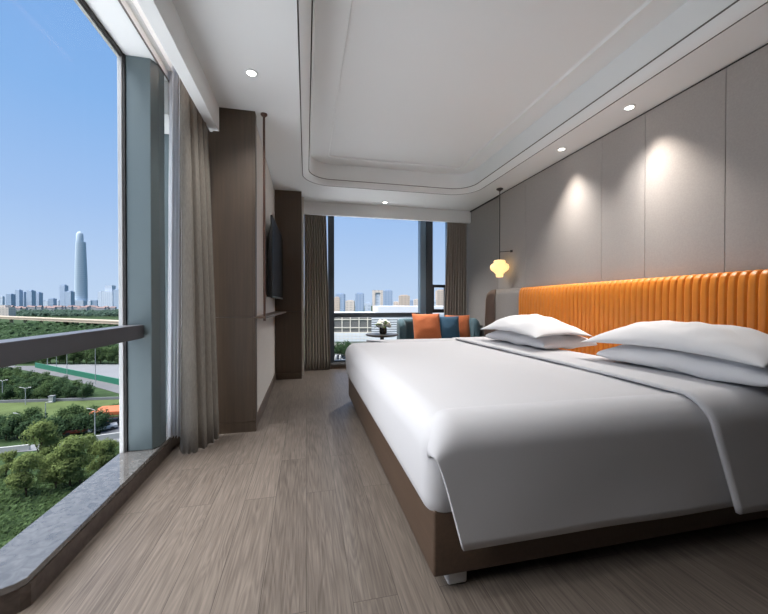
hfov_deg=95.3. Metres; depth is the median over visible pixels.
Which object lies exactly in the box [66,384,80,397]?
tree
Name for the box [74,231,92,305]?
supertall tower
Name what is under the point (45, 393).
tree
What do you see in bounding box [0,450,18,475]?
tree
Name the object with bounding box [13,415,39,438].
tree
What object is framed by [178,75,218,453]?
curtain
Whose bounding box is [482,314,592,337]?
pillow
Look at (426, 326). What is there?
cushion
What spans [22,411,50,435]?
tree
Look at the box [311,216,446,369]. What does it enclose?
window
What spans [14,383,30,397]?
tree
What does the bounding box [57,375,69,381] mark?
tree
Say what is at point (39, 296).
high rise
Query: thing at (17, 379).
tree
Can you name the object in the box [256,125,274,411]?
wall
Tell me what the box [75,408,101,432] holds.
tree
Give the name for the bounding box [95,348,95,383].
street lamp
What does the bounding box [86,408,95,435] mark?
street lamp
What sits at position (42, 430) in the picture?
tree
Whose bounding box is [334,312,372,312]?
terrace
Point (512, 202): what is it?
wall panel
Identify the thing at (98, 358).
tree
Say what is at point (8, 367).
tree
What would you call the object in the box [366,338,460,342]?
duvet
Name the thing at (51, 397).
kiosk
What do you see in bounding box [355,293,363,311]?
high rise
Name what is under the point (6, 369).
tree
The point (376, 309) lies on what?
hall roof
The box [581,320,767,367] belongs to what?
pillow
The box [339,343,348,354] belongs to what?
tree
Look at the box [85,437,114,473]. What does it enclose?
tree
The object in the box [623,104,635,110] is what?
recessed light
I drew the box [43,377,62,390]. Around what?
tree
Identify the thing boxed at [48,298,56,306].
high rise
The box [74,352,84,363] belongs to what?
tree
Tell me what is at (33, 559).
window
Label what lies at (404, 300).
high rise
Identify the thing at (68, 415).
tree
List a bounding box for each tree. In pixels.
[0,376,12,384]
[0,385,14,399]
[0,412,19,439]
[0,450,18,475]
[1,366,12,372]
[2,368,11,376]
[3,413,27,437]
[3,451,45,495]
[4,371,19,380]
[4,386,16,399]
[13,367,21,376]
[13,377,29,384]
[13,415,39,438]
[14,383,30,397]
[17,385,34,398]
[18,418,63,470]
[19,407,35,419]
[20,374,29,379]
[21,376,36,385]
[22,370,34,378]
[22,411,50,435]
[28,406,41,416]
[29,382,41,390]
[29,388,41,398]
[36,374,50,384]
[36,451,68,487]
[37,383,53,396]
[38,380,51,391]
[39,371,49,377]
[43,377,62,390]
[46,415,69,435]
[48,434,90,485]
[50,384,63,397]
[51,356,64,363]
[53,407,69,418]
[55,354,72,363]
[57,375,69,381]
[57,414,76,430]
[58,382,73,397]
[62,403,84,418]
[63,452,95,483]
[66,352,76,363]
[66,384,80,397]
[68,406,85,416]
[69,412,84,433]
[72,379,82,395]
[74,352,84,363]
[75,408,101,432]
[76,349,93,362]
[76,381,94,398]
[82,433,98,468]
[83,404,96,414]
[84,347,101,361]
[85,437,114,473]
[87,407,113,432]
[89,346,106,363]
[100,347,113,363]
[106,346,118,363]
[108,439,119,460]
[334,341,344,354]
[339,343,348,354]
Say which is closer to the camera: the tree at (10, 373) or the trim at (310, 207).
the trim at (310, 207)
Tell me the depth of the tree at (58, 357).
134.11 m
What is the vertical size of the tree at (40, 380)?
4.637 m
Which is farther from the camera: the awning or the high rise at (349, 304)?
the high rise at (349, 304)
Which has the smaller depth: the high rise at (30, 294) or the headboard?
the headboard
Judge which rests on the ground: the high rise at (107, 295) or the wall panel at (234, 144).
the high rise at (107, 295)
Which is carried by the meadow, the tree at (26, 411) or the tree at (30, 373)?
the tree at (26, 411)
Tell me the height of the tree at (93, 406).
3.080 m
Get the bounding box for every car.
[62,426,88,435]
[88,422,117,433]
[109,416,118,425]
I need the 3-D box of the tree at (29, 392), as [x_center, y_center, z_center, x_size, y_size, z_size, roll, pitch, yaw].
[-85.518,20.463,83.902,3.137,3.770,3.508,0,1,17]
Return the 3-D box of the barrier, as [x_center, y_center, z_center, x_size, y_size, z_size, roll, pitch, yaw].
[-94.026,21.230,109.580,55.793,1.710,48.107,0,1,-13]
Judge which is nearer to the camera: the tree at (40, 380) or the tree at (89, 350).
the tree at (40, 380)
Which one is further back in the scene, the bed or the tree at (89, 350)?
the tree at (89, 350)
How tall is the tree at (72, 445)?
6.724 m
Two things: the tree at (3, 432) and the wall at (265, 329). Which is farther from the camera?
the tree at (3, 432)
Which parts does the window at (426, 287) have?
sill, frame, opening sash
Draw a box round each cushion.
[412,314,440,338]
[440,316,459,337]
[445,315,469,336]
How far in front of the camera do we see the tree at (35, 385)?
87.54 m
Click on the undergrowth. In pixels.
(17, 526)
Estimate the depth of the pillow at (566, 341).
3.05 m
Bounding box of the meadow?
[0,399,118,419]
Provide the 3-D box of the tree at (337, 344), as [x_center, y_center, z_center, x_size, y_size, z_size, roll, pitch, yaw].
[-20.025,18.377,155.630,5.408,6.692,6.047,0,1,1]
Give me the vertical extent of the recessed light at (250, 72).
0.007 m
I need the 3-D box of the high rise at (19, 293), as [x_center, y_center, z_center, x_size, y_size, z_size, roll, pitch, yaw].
[-1886.915,-40.969,1809.151,27.207,98.520,23.617,0,1,-13]
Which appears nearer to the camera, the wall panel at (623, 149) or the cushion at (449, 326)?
the wall panel at (623, 149)
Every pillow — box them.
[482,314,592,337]
[486,330,597,349]
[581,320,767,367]
[597,344,767,386]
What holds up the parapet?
on the meadow
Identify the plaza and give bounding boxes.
[45,364,118,378]
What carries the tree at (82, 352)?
on the ground
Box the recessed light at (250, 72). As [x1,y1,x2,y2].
[245,68,257,76]
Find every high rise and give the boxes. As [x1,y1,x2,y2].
[0,296,4,304]
[6,294,15,305]
[15,289,22,305]
[23,292,25,306]
[26,290,35,305]
[36,292,42,305]
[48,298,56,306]
[59,285,67,305]
[65,291,74,306]
[98,291,101,306]
[101,285,115,306]
[113,289,118,308]
[334,297,339,311]
[335,293,344,311]
[345,300,354,311]
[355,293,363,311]
[364,303,370,311]
[372,290,382,311]
[383,290,392,305]
[399,295,409,305]
[435,290,443,305]
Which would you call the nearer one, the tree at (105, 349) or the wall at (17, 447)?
the wall at (17, 447)
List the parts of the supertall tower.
crown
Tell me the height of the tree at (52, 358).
7.118 m
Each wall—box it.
[0,444,30,452]
[96,432,118,439]
[208,129,212,240]
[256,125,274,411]
[302,197,303,374]
[467,197,498,336]
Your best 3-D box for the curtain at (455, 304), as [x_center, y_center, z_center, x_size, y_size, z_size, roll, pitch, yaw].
[1.231,-0.356,6.181,0.475,2.756,0.087,0,1,-13]
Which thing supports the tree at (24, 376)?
on the ground
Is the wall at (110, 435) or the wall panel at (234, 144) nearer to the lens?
the wall panel at (234, 144)
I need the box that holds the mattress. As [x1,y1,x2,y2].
[345,341,674,512]
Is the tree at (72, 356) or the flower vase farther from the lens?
the tree at (72, 356)
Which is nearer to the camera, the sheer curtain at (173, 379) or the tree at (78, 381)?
the sheer curtain at (173, 379)
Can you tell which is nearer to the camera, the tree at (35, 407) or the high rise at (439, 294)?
the tree at (35, 407)
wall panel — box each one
[498,181,525,288]
[525,138,601,286]
[601,114,645,281]
[645,68,726,277]
[725,45,767,271]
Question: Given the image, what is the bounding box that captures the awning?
[89,405,118,415]
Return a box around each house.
[46,307,56,310]
[80,306,88,310]
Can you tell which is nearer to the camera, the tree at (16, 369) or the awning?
the awning
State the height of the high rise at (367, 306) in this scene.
26.421 m
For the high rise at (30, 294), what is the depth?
1749.78 m
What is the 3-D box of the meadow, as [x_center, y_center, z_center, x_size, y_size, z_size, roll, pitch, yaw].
[-76.406,22.380,75.784,48.633,0.040,20.989,0,1,-13]
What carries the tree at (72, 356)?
on the ground
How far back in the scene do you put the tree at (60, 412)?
68.43 m
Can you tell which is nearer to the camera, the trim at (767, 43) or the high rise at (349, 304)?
the trim at (767, 43)
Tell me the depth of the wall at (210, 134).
2.94 m
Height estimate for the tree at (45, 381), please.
4.093 m
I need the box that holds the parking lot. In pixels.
[100,426,118,434]
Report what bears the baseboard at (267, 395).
attached to the wall at (265, 329)
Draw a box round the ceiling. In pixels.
[85,0,767,210]
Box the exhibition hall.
[334,315,443,345]
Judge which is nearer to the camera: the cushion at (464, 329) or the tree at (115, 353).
the cushion at (464, 329)
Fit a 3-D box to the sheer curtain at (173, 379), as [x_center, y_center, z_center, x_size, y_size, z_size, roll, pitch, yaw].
[-1.492,-0.392,2.520,0.112,2.661,0.066,0,1,-2]
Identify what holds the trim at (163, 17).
attached to the wall at (210, 134)
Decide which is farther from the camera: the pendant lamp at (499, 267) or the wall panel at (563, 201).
the pendant lamp at (499, 267)
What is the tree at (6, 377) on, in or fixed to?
on the ground
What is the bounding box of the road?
[9,366,118,392]
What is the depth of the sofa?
5.66 m
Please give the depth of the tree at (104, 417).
62.47 m
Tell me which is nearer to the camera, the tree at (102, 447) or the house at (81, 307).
the tree at (102, 447)
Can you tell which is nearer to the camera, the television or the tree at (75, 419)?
the television
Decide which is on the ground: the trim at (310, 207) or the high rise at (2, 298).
the high rise at (2, 298)
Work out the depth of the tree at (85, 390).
84.21 m
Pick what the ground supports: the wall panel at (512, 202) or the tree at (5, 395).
the tree at (5, 395)
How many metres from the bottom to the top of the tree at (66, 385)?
4.173 m
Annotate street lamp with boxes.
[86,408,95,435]
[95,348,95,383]
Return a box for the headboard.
[484,269,767,355]
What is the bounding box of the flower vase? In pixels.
[374,319,390,333]
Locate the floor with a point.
(298, 513)
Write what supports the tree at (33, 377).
on the ground
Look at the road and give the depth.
106.50 m
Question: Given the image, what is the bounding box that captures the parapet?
[0,397,118,402]
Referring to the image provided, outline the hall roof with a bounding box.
[373,306,443,314]
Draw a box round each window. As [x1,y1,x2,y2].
[0,0,179,613]
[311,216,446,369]
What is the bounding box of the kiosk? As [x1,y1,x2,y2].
[47,395,55,402]
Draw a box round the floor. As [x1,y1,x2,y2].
[17,368,767,613]
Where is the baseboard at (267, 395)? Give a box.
[257,373,275,426]
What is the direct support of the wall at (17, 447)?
on the lane
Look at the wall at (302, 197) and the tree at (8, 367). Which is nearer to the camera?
the wall at (302, 197)
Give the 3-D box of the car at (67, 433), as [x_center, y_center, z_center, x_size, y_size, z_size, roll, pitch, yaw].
[-54.129,21.723,62.108,4.200,1.409,1.800,0,1,-24]
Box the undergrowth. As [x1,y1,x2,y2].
[0,473,91,548]
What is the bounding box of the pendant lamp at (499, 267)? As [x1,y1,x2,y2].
[490,188,512,276]
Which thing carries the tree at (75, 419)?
on the ground
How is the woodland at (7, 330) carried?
on the ground
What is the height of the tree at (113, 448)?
4.140 m
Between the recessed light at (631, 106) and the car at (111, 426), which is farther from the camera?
the car at (111, 426)
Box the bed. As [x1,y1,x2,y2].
[345,337,767,584]
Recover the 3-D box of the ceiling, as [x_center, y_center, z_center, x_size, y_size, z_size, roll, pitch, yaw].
[-0.886,-1.793,2.668,6.840,0.300,9.450,0,1,-13]
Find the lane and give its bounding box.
[0,438,119,453]
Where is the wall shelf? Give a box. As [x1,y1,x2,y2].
[256,112,285,320]
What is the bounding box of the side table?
[365,333,398,339]
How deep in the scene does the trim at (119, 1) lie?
2.12 m
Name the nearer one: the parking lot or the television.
the television
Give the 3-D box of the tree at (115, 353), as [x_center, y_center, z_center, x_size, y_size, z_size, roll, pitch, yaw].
[-103.497,18.348,134.470,5.477,7.118,5.736,0,1,42]
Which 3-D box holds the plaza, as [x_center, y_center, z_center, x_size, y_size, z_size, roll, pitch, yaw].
[-98.470,22.019,115.928,56.133,0.040,48.320,0,1,-13]
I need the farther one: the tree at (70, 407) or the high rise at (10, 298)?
the high rise at (10, 298)
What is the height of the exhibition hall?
16.194 m
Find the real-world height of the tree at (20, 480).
5.427 m
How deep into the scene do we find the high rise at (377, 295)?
689.92 m
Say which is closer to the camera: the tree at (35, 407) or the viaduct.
the tree at (35, 407)
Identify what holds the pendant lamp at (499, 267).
hanging from the ceiling
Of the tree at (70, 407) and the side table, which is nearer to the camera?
the side table
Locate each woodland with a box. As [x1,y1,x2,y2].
[0,321,118,361]
[16,309,118,316]
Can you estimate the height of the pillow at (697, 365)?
0.169 m
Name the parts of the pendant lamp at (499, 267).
rod, lamp shade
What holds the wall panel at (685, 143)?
attached to the wall at (483, 229)
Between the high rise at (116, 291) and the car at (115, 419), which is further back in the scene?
the high rise at (116, 291)
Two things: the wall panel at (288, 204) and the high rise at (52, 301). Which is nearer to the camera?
the wall panel at (288, 204)
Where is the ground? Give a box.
[0,306,371,544]
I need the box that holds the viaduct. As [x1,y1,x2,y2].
[0,316,118,325]
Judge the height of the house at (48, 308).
15.727 m
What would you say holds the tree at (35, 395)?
on the ground
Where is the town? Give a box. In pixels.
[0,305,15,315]
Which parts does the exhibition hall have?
glass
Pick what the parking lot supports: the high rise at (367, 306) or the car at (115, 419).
the car at (115, 419)
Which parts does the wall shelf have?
rod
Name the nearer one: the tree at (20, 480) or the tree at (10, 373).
the tree at (20, 480)
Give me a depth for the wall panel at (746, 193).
2.26 m
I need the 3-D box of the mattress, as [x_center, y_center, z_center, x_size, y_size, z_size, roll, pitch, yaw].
[0.703,0.582,2.784,1.739,0.378,2.732,0,1,-13]
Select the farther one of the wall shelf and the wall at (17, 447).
the wall at (17, 447)
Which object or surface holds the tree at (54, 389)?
on the ground
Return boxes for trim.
[118,0,168,81]
[137,0,218,131]
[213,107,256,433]
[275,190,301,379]
[304,201,470,223]
[470,43,767,211]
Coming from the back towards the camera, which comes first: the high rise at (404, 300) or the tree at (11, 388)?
the high rise at (404, 300)
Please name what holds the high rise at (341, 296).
on the ground
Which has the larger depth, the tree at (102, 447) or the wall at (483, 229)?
the tree at (102, 447)
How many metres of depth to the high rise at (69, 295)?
1849.94 m
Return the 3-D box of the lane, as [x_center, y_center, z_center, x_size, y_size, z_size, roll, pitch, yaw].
[-54.940,22.530,56.244,28.603,0.040,3.240,0,1,-13]
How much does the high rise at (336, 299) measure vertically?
36.877 m
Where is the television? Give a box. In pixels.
[267,215,282,298]
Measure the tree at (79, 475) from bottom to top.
4.451 m
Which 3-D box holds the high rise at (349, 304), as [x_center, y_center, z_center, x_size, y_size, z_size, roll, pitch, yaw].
[-58.543,3.485,606.149,17.546,30.611,15.232,0,1,-13]
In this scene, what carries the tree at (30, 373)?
on the ground
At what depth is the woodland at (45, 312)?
621.62 m
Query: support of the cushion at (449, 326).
on the sofa
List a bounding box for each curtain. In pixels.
[167,66,181,437]
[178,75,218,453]
[304,215,330,370]
[444,222,466,316]
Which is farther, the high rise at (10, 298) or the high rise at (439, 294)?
the high rise at (10, 298)
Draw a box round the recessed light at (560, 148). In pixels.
[557,147,565,150]
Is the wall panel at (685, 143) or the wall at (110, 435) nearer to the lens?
the wall panel at (685, 143)
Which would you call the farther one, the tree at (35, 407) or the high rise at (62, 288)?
the high rise at (62, 288)
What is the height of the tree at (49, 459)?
5.006 m
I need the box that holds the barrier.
[35,363,118,384]
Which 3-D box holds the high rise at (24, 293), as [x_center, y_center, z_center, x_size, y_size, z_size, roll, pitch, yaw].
[-1913.429,-36.379,1859.032,26.747,88.469,23.218,0,1,-13]
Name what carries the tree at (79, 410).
on the meadow
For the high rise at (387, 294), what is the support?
on the ground
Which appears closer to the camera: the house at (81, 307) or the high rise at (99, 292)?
the house at (81, 307)
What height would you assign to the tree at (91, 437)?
4.769 m
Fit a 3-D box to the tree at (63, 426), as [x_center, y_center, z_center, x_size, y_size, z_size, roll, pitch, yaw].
[-56.491,20.567,60.342,3.830,3.975,3.378,0,1,31]
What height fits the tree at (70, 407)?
3.870 m
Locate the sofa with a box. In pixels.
[397,318,479,338]
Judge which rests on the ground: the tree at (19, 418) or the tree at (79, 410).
the tree at (19, 418)
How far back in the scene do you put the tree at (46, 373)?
101.00 m
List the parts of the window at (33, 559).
transom rail, sill, frame, pelmet panel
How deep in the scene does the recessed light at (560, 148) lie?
3.65 m
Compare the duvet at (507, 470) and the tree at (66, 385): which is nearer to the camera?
the duvet at (507, 470)

